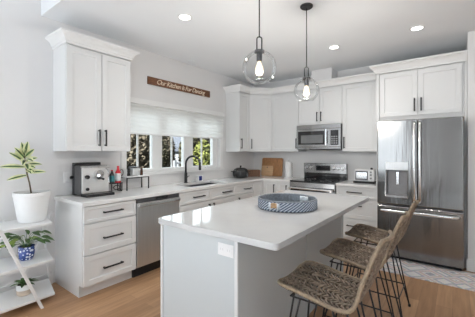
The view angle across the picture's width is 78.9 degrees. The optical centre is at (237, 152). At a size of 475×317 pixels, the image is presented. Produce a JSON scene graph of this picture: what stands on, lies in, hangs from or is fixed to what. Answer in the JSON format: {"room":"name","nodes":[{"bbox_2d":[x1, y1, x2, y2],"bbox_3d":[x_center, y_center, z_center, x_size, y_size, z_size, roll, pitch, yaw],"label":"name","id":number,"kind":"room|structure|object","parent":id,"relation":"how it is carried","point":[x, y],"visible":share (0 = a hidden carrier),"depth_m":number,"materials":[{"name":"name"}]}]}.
{"room":"kitchen","nodes":[
{"label":"kitchen","id":0,"kind":"room"},
{"bbox_2d":[0,0,253,286],"bbox_3d":[-2.091,-0.715,2.998,0.150,4.200,8.150,0,0,37],"label":"wall","id":1,"kind":"structure","parent":0,"point":[26,57],"depth_m":2.98,"materials":[{"name":"grey paint"}]},
{"bbox_2d":[0,272,52,292],"bbox_3d":[-3.219,1.325,1.375,0.013,0.120,4.200,0,0,37],"label":"baseboard","id":2,"kind":"structure","parent":1,"relation":"attached to","point":[45,276],"depth_m":2.92,"materials":[{"name":"white paint"}]},
{"bbox_2d":[41,0,53,9],"bbox_3d":[0.560,-2.035,1.074,6.400,1.160,0.100,0,0,37],"label":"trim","id":3,"kind":"structure","parent":1,"relation":"attached to","point":[44,3],"depth_m":2.90,"materials":[{"name":"white paint"}]},
{"bbox_2d":[64,172,70,182],"bbox_3d":[-1.864,0.273,3.165,0.009,0.115,0.072,0,0,37],"label":"wall outlet","id":4,"kind":"object","parent":1,"relation":"attached to","point":[67,175],"visible":0.99,"depth_m":3.16,"materials":[{"name":"white plastic"}]},
{"bbox_2d":[45,27,139,150],"bbox_3d":[-1.578,-0.603,3.218,0.399,1.186,0.862,0,0,37],"label":"upper cabinet","id":5,"kind":"object","parent":1,"relation":"attached to","point":[91,75],"visible":1,"depth_m":3.05,"materials":[{"name":"white paint"}]},
{"bbox_2d":[121,97,224,175],"bbox_3d":[-0.924,-0.203,4.498,0.193,1.035,2.030,0,0,37],"label":"window","id":6,"kind":"structure","parent":1,"relation":"in","point":[156,168],"depth_m":4.43,"materials":[{"name":"white paint"}]},
{"bbox_2d":[130,99,223,138],"bbox_3d":[-0.832,-0.460,4.459,0.038,0.450,1.918,0,0,37],"label":"window blind","id":7,"kind":"object","parent":6,"relation":"attached to","point":[146,118],"visible":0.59,"depth_m":4.29,"materials":[{"name":"white fabric"}]},
{"bbox_2d":[147,76,209,97],"bbox_3d":[-0.859,-0.997,4.480,0.021,0.107,1.256,0,0,37],"label":"wooden sign","id":8,"kind":"object","parent":1,"relation":"attached to","point":[150,80],"visible":1,"depth_m":4.39,"materials":[{"name":"brown wood"}]},
{"bbox_2d":[226,92,249,151],"bbox_3d":[0.019,-0.547,5.359,0.356,1.074,0.312,0,0,37],"label":"upper cabinet","id":9,"kind":"object","parent":1,"relation":"attached to","point":[237,103],"visible":1,"depth_m":5.26,"materials":[{"name":"white paint"}]},
{"bbox_2d":[223,72,375,94],"bbox_3d":[1.010,-1.141,4.987,2.587,0.112,0.591,0,0,21],"label":"crown molding","id":10,"kind":"structure","parent":9,"relation":"attached to","point":[370,76],"depth_m":5.03,"materials":[{"name":"white paint"}]},
{"bbox_2d":[0,262,474,316],"bbox_3d":[0.518,1.435,1.019,6.700,0.100,8.150,0,0,37],"label":"floor","id":11,"kind":"structure","parent":0,"point":[138,296],"depth_m":2.66,"materials":[{"name":"brown wood"}]},
{"bbox_2d":[0,212,54,313],"bbox_3d":[-1.931,1.003,2.649,0.436,0.766,0.606,0,0,37],"label":"plant stand","id":12,"kind":"object","parent":11,"relation":"on","point":[42,289],"visible":0.86,"depth_m":2.56,"materials":[{"name":"white wood"}]},
{"bbox_2d":[10,278,35,296],"bbox_3d":[-1.936,1.226,2.635,0.206,0.126,0.185,0,0,-28],"label":"potted succulent","id":13,"kind":"object","parent":12,"relation":"on","point":[22,289],"visible":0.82,"depth_m":2.59,"materials":[{"name":"white ceramic"}]},
{"bbox_2d":[16,281,31,296],"bbox_3d":[-1.940,1.240,2.627,0.120,0.098,0.120,0,0,37],"label":"pot","id":14,"kind":"object","parent":13,"relation":"on","point":[22,289],"depth_m":2.58,"materials":[{"name":"beige ceramic"}]},
{"bbox_2d":[0,142,50,223],"bbox_3d":[-1.941,0.272,2.672,0.361,0.736,0.295,0,0,-29],"label":"rubber plant","id":15,"kind":"object","parent":12,"relation":"on","point":[31,206],"visible":1,"depth_m":2.60,"materials":[{"name":"green plant"}]},
{"bbox_2d":[0,217,51,232],"bbox_3d":[-1.947,0.651,2.626,0.390,0.022,0.469,0,0,37],"label":"shelf","id":16,"kind":"object","parent":12,"relation":"attached to","point":[12,225],"depth_m":2.53,"materials":[{"name":"white wood"}]},
{"bbox_2d":[0,249,53,275],"bbox_3d":[-1.947,0.991,2.626,0.390,0.022,0.509,0,0,37],"label":"shelf","id":17,"kind":"object","parent":12,"relation":"attached to","point":[7,265],"depth_m":2.57,"materials":[{"name":"white wood"}]},
{"bbox_2d":[0,230,54,260],"bbox_3d":[-1.936,0.846,2.648,0.279,0.268,0.425,0,0,37],"label":"pothos","id":18,"kind":"object","parent":12,"relation":"on","point":[26,251],"visible":0.92,"depth_m":2.62,"materials":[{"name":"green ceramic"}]},
{"bbox_2d":[17,244,34,260],"bbox_3d":[-1.936,0.918,2.648,0.132,0.122,0.132,0,0,37],"label":"pot","id":19,"kind":"object","parent":18,"relation":"on","point":[25,252],"depth_m":2.61,"materials":[{"name":"blue ceramic"}]},
{"bbox_2d":[0,278,54,313],"bbox_3d":[-1.947,1.301,2.626,0.390,0.022,0.549,0,0,37],"label":"shelf","id":20,"kind":"object","parent":12,"relation":"attached to","point":[9,301],"depth_m":2.58,"materials":[{"name":"white wood"}]},
{"bbox_2d":[55,199,135,297],"bbox_3d":[-1.507,0.947,3.094,0.663,0.876,0.558,0,0,37],"label":"base cabinet","id":21,"kind":"object","parent":11,"relation":"on","point":[95,245],"visible":0.93,"depth_m":2.89,"materials":[{"name":"white paint"}]},
{"bbox_2d":[54,175,303,206],"bbox_3d":[-0.338,0.490,4.217,1.167,0.038,3.785,0,0,37],"label":"countertop","id":22,"kind":"structure","parent":21,"relation":"on","point":[157,190],"depth_m":3.60,"materials":[{"name":"white stone"}]},
{"bbox_2d":[70,162,114,197],"bbox_3d":[-1.575,0.293,3.164,0.418,0.355,0.331,0,0,37],"label":"espresso machine","id":23,"kind":"object","parent":22,"relation":"on","point":[89,179],"visible":1,"depth_m":3.13,"materials":[{"name":"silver metal"}]},
{"bbox_2d":[81,191,114,197],"bbox_3d":[-1.512,0.457,3.133,0.139,0.028,0.306,0,0,37],"label":"drip tray","id":24,"kind":"object","parent":23,"relation":"on","point":[87,194],"depth_m":3.09,"materials":[{"name":"black metal"}]},
{"bbox_2d":[109,182,122,191],"bbox_3d":[-1.476,0.418,3.474,0.107,0.104,0.150,0,0,37],"label":"wire rack","id":25,"kind":"object","parent":22,"relation":"on","point":[117,185],"visible":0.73,"depth_m":3.45,"materials":[{"name":"black metal"}]},
{"bbox_2d":[109,170,114,182],"bbox_3d":[-1.494,0.288,3.437,0.059,0.155,0.058,0,0,37],"label":"syrup bottle","id":26,"kind":"object","parent":25,"relation":"on","point":[111,176],"visible":1,"depth_m":3.42,"materials":[{"name":"teal glass"}]},
{"bbox_2d":[115,166,120,182],"bbox_3d":[-1.445,0.266,3.494,0.067,0.200,0.066,0,0,37],"label":"syrup bottle","id":27,"kind":"object","parent":25,"relation":"on","point":[118,172],"visible":1,"depth_m":3.47,"materials":[{"name":"red plastic"}]},
{"bbox_2d":[120,169,149,190],"bbox_3d":[-1.316,0.342,3.697,0.170,0.258,0.331,0,0,37],"label":"shelf riser","id":28,"kind":"object","parent":22,"relation":"on","point":[137,176],"depth_m":3.62,"materials":[{"name":"white plastic"}]},
{"bbox_2d":[128,166,139,175],"bbox_3d":[-1.329,0.242,3.713,0.104,0.112,0.104,0,0,37],"label":"glass canister","id":29,"kind":"object","parent":28,"relation":"on","point":[134,171],"visible":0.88,"depth_m":3.69,"materials":[{"name":"clear glass"}]},
{"bbox_2d":[184,155,200,182],"bbox_3d":[-0.675,0.258,4.436,0.279,0.425,0.141,0,0,17],"label":"kitchen faucet","id":30,"kind":"object","parent":22,"relation":"on","point":[196,157],"visible":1,"depth_m":4.41,"materials":[{"name":"black metal"}]},
{"bbox_2d":[195,175,202,181],"bbox_3d":[-0.618,0.420,4.674,0.062,0.100,0.120,0,0,37],"label":"sponge caddy","id":31,"kind":"object","parent":22,"relation":"on","point":[198,178],"visible":1,"depth_m":4.64,"materials":[{"name":"white plastic"}]},
{"bbox_2d":[187,183,216,186],"bbox_3d":[-0.544,0.617,4.367,0.440,0.216,0.840,0,0,37],"label":"sink","id":32,"kind":"object","parent":22,"relation":"in","point":[203,183],"visible":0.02,"depth_m":4.63,"materials":[{"name":"silver metal"}]},
{"bbox_2d":[231,165,250,177],"bbox_3d":[0.059,0.356,5.302,0.295,0.228,0.324,0,0,37],"label":"ribbed pot","id":33,"kind":"object","parent":22,"relation":"on","point":[240,172],"visible":0.99,"depth_m":5.19,"materials":[{"name":"black ceramic"}]},
{"bbox_2d":[248,170,260,176],"bbox_3d":[0.294,0.407,5.613,0.280,0.129,0.185,0,0,-8],"label":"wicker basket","id":34,"kind":"object","parent":22,"relation":"on","point":[254,173],"visible":0.8,"depth_m":5.53,"materials":[{"name":"wood"}]},
{"bbox_2d":[261,166,272,175],"bbox_3d":[0.591,0.369,5.744,0.265,0.199,0.046,0,0,37],"label":"cutting board","id":35,"kind":"object","parent":22,"relation":"on","point":[266,170],"visible":0.98,"depth_m":5.73,"materials":[{"name":"brown wood"}]},
{"bbox_2d":[262,158,282,175],"bbox_3d":[0.688,0.292,5.746,0.470,0.354,0.065,0,0,37],"label":"cutting board","id":36,"kind":"object","parent":22,"relation":"on","point":[277,163],"visible":0.79,"depth_m":5.69,"materials":[{"name":"brown wood"}]},
{"bbox_2d":[285,160,292,177],"bbox_3d":[0.949,0.305,5.368,0.149,0.331,0.149,0,0,0],"label":"paper towel holder","id":37,"kind":"object","parent":22,"relation":"on","point":[288,165],"visible":1,"depth_m":5.31,"materials":[{"name":"white paper"}]},
{"bbox_2d":[132,193,180,277],"bbox_3d":[-1.129,0.949,3.543,0.625,0.872,0.596,0,0,37],"label":"dishwasher","id":38,"kind":"object","parent":11,"relation":"on","point":[148,210],"visible":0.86,"depth_m":3.29,"materials":[{"name":"grey metal"}]},
{"bbox_2d":[179,185,235,212],"bbox_3d":[-0.613,0.947,4.271,0.662,0.876,1.171,0,0,37],"label":"base cabinet","id":39,"kind":"object","parent":11,"relation":"on","point":[191,200],"visible":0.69,"depth_m":4.02,"materials":[{"name":"white paint"}]},
{"bbox_2d":[235,182,253,199],"bbox_3d":[-0.108,0.947,4.938,0.662,0.876,0.498,0,0,37],"label":"base cabinet","id":40,"kind":"object","parent":11,"relation":"on","point":[245,190],"visible":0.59,"depth_m":4.76,"materials":[{"name":"white paint"}]},
{"bbox_2d":[161,215,342,316],"bbox_3d":[0.296,0.947,2.641,0.726,0.876,1.934,0,0,37],"label":"kitchen island","id":41,"kind":"object","parent":11,"relation":"on","point":[202,275],"visible":0.52,"depth_m":1.91,"materials":[{"name":"paint"}]},
{"bbox_2d":[219,246,230,254],"bbox_3d":[-0.072,0.580,1.710,0.090,0.036,0.002,0,0,37],"label":"socket","id":42,"kind":"object","parent":41,"relation":"attached to","point":[223,250],"depth_m":1.71,"materials":[{"name":"white plastic"}]},
{"bbox_2d":[218,242,233,257],"bbox_3d":[-0.070,0.580,1.712,0.120,0.074,0.004,0,0,37],"label":"outlet plate","id":43,"kind":"object","parent":41,"relation":"attached to","point":[225,249],"depth_m":1.71,"materials":[{"name":"white plastic"}]},
{"bbox_2d":[158,190,368,250],"bbox_3d":[0.408,0.490,2.560,0.981,0.038,1.976,0,0,37],"label":"island countertop","id":44,"kind":"structure","parent":41,"relation":"on","point":[243,221],"depth_m":1.99,"materials":[{"name":"white stone"}]},
{"bbox_2d":[258,193,316,212],"bbox_3d":[0.422,0.427,2.472,0.501,0.087,0.511,0,0,37],"label":"woven tray","id":45,"kind":"object","parent":44,"relation":"on","point":[274,202],"visible":1,"depth_m":2.32,"materials":[{"name":"blue wicker"}]},
{"bbox_2d":[254,181,276,196],"bbox_3d":[0.419,0.947,5.436,0.898,0.876,0.928,0,0,37],"label":"base cabinet","id":46,"kind":"object","parent":11,"relation":"on","point":[260,187],"visible":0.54,"depth_m":5.11,"materials":[{"name":"white paint"}]},
{"bbox_2d":[277,182,289,191],"bbox_3d":[0.964,0.947,5.189,0.265,0.876,0.662,0,0,37],"label":"base cabinet","id":47,"kind":"object","parent":11,"relation":"on","point":[281,186],"visible":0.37,"depth_m":4.96,"materials":[{"name":"white paint"}]},
{"bbox_2d":[289,163,347,193],"bbox_3d":[1.353,0.790,4.846,0.761,1.190,0.736,0,0,37],"label":"electric range","id":48,"kind":"object","parent":11,"relation":"on","point":[318,177],"visible":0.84,"depth_m":4.89,"materials":[{"name":"grey metal"}]},
{"bbox_2d":[290,178,345,183],"bbox_3d":[1.352,0.477,4.845,0.760,0.018,0.575,0,0,37],"label":"cooktop","id":49,"kind":"object","parent":48,"relation":"in","point":[301,180],"depth_m":4.78,"materials":[{"name":"black glass"}]},
{"bbox_2d":[277,230,393,316],"bbox_3d":[0.543,0.896,1.590,0.562,0.977,0.431,0,0,37],"label":"bar stool","id":50,"kind":"object","parent":11,"relation":"on","point":[306,273],"visible":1,"depth_m":1.55,"materials":[{"name":"wicker"}]},
{"bbox_2d":[336,186,375,247],"bbox_3d":[1.910,0.947,4.472,0.568,0.876,0.662,0,0,37],"label":"base cabinet","id":51,"kind":"object","parent":11,"relation":"on","point":[365,213],"visible":0.53,"depth_m":4.21,"materials":[{"name":"white paint"}]},
{"bbox_2d":[336,180,375,187],"bbox_3d":[1.915,0.490,4.480,0.571,0.038,0.643,0,0,37],"label":"countertop","id":52,"kind":"structure","parent":51,"relation":"on","point":[349,183],"depth_m":4.27,"materials":[{"name":"white stone"}]},
{"bbox_2d":[353,168,375,183],"bbox_3d":[1.972,0.353,4.449,0.300,0.234,0.278,0,0,37],"label":"toaster oven","id":53,"kind":"object","parent":52,"relation":"on","point":[367,176],"visible":0.9,"depth_m":4.35,"materials":[{"name":"white plastic"}]},
{"bbox_2d":[319,211,409,316],"bbox_3d":[0.918,0.896,2.084,0.562,0.977,0.431,0,0,37],"label":"bar stool","id":54,"kind":"object","parent":11,"relation":"on","point":[341,249],"visible":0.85,"depth_m":2.07,"materials":[{"name":"wicker"}]},
{"bbox_2d":[376,74,379,227],"bbox_3d":[2.155,0.150,4.288,0.040,2.469,0.658,0,0,37],"label":"panel","id":55,"kind":"object","parent":11,"relation":"on","point":[378,75],"visible":0.22,"depth_m":4.04,"materials":[{"name":"white paint"}]},
{"bbox_2d":[345,200,418,316],"bbox_3d":[1.281,0.896,2.562,0.562,0.977,0.431,0,0,37],"label":"bar stool","id":56,"kind":"object","parent":11,"relation":"on","point":[372,234],"visible":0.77,"depth_m":2.55,"materials":[{"name":"wicker"}]},
{"bbox_2d":[377,116,463,270],"bbox_3d":[2.441,0.487,3.855,0.905,1.796,0.907,0,0,37],"label":"refrigerator","id":57,"kind":"object","parent":11,"relation":"on","point":[422,160],"visible":0.94,"depth_m":3.50,"materials":[{"name":"grey metal"}]},
{"bbox_2d":[381,257,474,291],"bbox_3d":[2.379,1.381,3.182,1.850,0.008,0.535,0,0,37],"label":"runner rug","id":58,"kind":"object","parent":11,"relation":"on","point":[436,274],"visible":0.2,"depth_m":3.28,"materials":[{"name":"grey fabric"}]},
{"bbox_2d":[464,61,466,267],"bbox_3d":[2.923,0.150,3.706,0.028,2.469,0.658,0,0,37],"label":"panel","id":59,"kind":"object","parent":11,"relation":"on","point":[465,62],"visible":0.66,"depth_m":3.45,"materials":[{"name":"white paint"}]},
{"bbox_2d":[41,0,474,84],"bbox_3d":[1.710,-1.430,2.590,6.400,0.050,3.906,0,0,37],"label":"ceiling","id":60,"kind":"structure","parent":0,"point":[219,35],"depth_m":3.25,"materials":[{"name":"white paint"}]},
{"bbox_2d":[178,14,191,20],"bbox_3d":[-0.546,-1.401,3.001,0.150,0.006,0.150,0,0,37],"label":"recessed light","id":61,"kind":"object","parent":60,"relation":"in","point":[185,17],"visible":1,"depth_m":3.00,"materials":[{"name":"white paint"}]},
{"bbox_2d":[179,15,189,19],"bbox_3d":[-0.546,-1.403,3.001,0.112,0.003,0.112,0,0,37],"label":"diffuser","id":62,"kind":"object","parent":61,"relation":"attached to","point":[182,17],"depth_m":3.01,"materials":[{"name":"white"}]},
{"bbox_2d":[242,0,275,83],"bbox_3d":[0.160,-0.961,2.119,0.250,0.886,0.250,0,0,37],"label":"pendant lamp","id":63,"kind":"object","parent":60,"relation":"hanging from","point":[259,70],"visible":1,"depth_m":2.12,"materials":[{"name":"clear glass"}]},
{"bbox_2d":[254,49,263,61],"bbox_3d":[0.160,-0.708,2.119,0.074,0.082,0.074,0,0,37],"label":"socket","id":64,"kind":"object","parent":63,"relation":"attached to","point":[258,52],"depth_m":2.10,"materials":[{"name":"grey metal"}]},
{"bbox_2d":[294,3,318,100],"bbox_3d":[0.663,-0.953,2.773,0.236,0.904,0.236,0,0,37],"label":"pendant lamp","id":65,"kind":"object","parent":60,"relation":"hanging from","point":[306,6],"visible":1,"depth_m":2.77,"materials":[{"name":"clear glass"}]},
{"bbox_2d":[303,77,309,85],"bbox_3d":[0.663,-0.678,2.773,0.074,0.082,0.074,0,0,37],"label":"socket","id":66,"kind":"object","parent":65,"relation":"attached to","point":[306,79],"depth_m":2.76,"materials":[{"name":"grey metal"}]},
{"bbox_2d":[328,45,339,48],"bbox_3d":[1.289,-1.401,3.857,0.150,0.006,0.150,0,0,37],"label":"recessed light","id":67,"kind":"object","parent":60,"relation":"in","point":[332,46],"visible":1,"depth_m":3.86,"materials":[{"name":"white paint"}]},
{"bbox_2d":[409,25,424,30],"bbox_3d":[2.030,-1.401,3.267,0.150,0.006,0.150,0,0,37],"label":"recessed light","id":68,"kind":"object","parent":60,"relation":"in","point":[418,27],"visible":1,"depth_m":3.27,"materials":[{"name":"white paint"}]},
{"bbox_2d":[411,26,422,29],"bbox_3d":[2.030,-1.403,3.267,0.112,0.003,0.112,0,0,37],"label":"diffuser","id":69,"kind":"object","parent":68,"relation":"attached to","point":[415,27],"depth_m":3.27,"materials":[{"name":"white plastic"}]},
{"bbox_2d":[254,50,462,179],"bbox_3d":[2.936,-0.035,4.206,6.400,2.840,0.150,0,0,37],"label":"wall","id":70,"kind":"structure","parent":0,"point":[355,160],"depth_m":5.20,"materials":[{"name":"grey paint"}]},
{"bbox_2d":[249,94,270,151],"bbox_3d":[0.399,-0.547,5.646,0.615,1.074,0.619,0,0,37],"label":"upper cabinet","id":71,"kind":"object","parent":70,"relation":"attached to","point":[260,105],"visible":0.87,"depth_m":5.43,"materials":[{"name":"white paint"}]},
{"bbox_2d":[271,91,305,151],"bbox_3d":[0.942,-0.547,5.399,0.558,1.074,0.356,0,0,37],"label":"upper cabinet","id":72,"kind":"object","parent":70,"relation":"attached to","point":[284,106],"visible":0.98,"depth_m":5.29,"materials":[{"name":"white paint"}]},
{"bbox_2d":[299,85,342,125],"bbox_3d":[1.469,-0.775,5.000,0.760,0.618,0.356,0,0,37],"label":"upper cabinet","id":73,"kind":"object","parent":70,"relation":"attached to","point":[326,108],"visible":0.88,"depth_m":4.85,"materials":[{"name":"white paint"}]},
{"bbox_2d":[297,123,341,149],"bbox_3d":[1.439,-0.251,4.961,0.757,0.420,0.451,0,0,37],"label":"microwave oven","id":74,"kind":"object","parent":73,"relation":"attached to","point":[321,136],"visible":0.94,"depth_m":4.79,"materials":[{"name":"grey metal"}]},
{"bbox_2d":[311,67,336,81],"bbox_3d":[1.507,-1.306,5.007,0.355,0.197,0.299,0,0,37],"label":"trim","id":75,"kind":"structure","parent":70,"relation":"attached to","point":[328,73],"depth_m":4.88,"materials":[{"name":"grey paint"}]},
{"bbox_2d":[342,81,375,151],"bbox_3d":[2.001,-0.547,4.596,0.571,1.074,0.356,0,0,37],"label":"upper cabinet","id":76,"kind":"object","parent":70,"relation":"attached to","point":[358,99],"visible":0.91,"depth_m":4.50,"materials":[{"name":"white paint"}]},
{"bbox_2d":[369,50,466,120],"bbox_3d":[2.481,-0.812,3.991,1.073,0.770,0.738,0,0,37],"label":"upper cabinet","id":77,"kind":"object","parent":70,"relation":"attached to","point":[429,86],"visible":0.95,"depth_m":3.69,"materials":[{"name":"white paint"}]},
{"bbox_2d":[466,31,474,259],"bbox_3d":[2.974,-0.010,3.621,0.153,2.790,0.735,0,0,37],"label":"wall","id":78,"kind":"structure","parent":0,"point":[470,47],"depth_m":3.35,"materials":[{"name":"white paint"}]},
{"bbox_2d":[466,259,474,271],"bbox_3d":[2.970,1.315,3.614,0.180,0.140,0.749,0,0,37],"label":"baseboard","id":79,"kind":"structure","parent":78,"relation":"attached to","point":[470,264],"depth_m":3.35,"materials":[{"name":"white paint"}]},
{"label":"outside","id":80,"kind":"structure","parent":0,"visible":0},
{"bbox_3d":[-9.019,2.060,20.712,31.400,0.150,48.000,0,0,37],"label":"lawn","id":81,"kind":"structure","parent":80,"visible":0},
{"bbox_2d":[127,134,149,167],"bbox_3d":[-4.383,0.447,12.223,1.794,3.103,1.823,0,0,37],"label":"tree","id":82,"kind":"object","parent":81,"relation":"on","point":[144,142],"visible":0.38,"depth_m":11.78,"materials":[{"name":"green plant"}]},
{"bbox_2d":[147,135,168,166],"bbox_3d":[-4.378,0.340,14.742,1.693,3.315,1.671,0,0,-27],"label":"tree","id":83,"kind":"object","parent":81,"relation":"on","point":[165,158],"visible":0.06,"depth_m":14.57,"materials":[{"name":"green plant"}]},
{"bbox_2d":[164,136,175,166],"bbox_3d":[-4.472,0.273,17.286,1.489,3.449,1.490,0,0,37],"label":"tree","id":84,"kind":"object","parent":81,"relation":"on","point":[167,138],"visible":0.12,"depth_m":16.97,"materials":[{"name":"green plant"}]},
{"bbox_2d":[173,136,180,166],"bbox_3d":[-5.510,0.290,24.012,6.400,3.400,2.900,0,0,37],"label":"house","id":85,"kind":"structure","parent":81,"relation":"on","point":[176,140],"depth_m":21.82,"materials":[{"name":"white"}]},
{"bbox_2d":[173,160,180,166],"bbox_3d":[-2.086,1.150,11.153,0.100,1.680,0.950,0,0,37],"label":"deck railing","id":86,"kind":"object","parent":81,"relation":"on","point":[175,162],"visible":0.15,"depth_m":10.79,"materials":[{"name":"white"}]},
{"bbox_2d":[178,138,197,166],"bbox_3d":[-2.939,0.345,17.485,1.300,3.305,1.345,0,0,37],"label":"tree","id":87,"kind":"object","parent":81,"relation":"on","point":[195,141],"visible":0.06,"depth_m":17.20,"materials":[{"name":"green plant"}]},
{"bbox_2d":[193,139,209,165],"bbox_3d":[-1.532,0.708,12.706,1.016,2.585,0.987,0,0,37],"label":"tree","id":88,"kind":"object","parent":81,"relation":"on","point":[205,146],"visible":0.31,"depth_m":12.49,"materials":[{"name":"green plant"}]},
{"bbox_2d":[197,138,209,147],"bbox_3d":[-10.519,-0.739,30.617,5.546,5.944,26.475,0,0,37],"label":"woodland","id":89,"kind":"object","parent":81,"relation":"on","point":[198,139],"visible":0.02,"depth_m":35.80,"materials":[{"name":"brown plant"}]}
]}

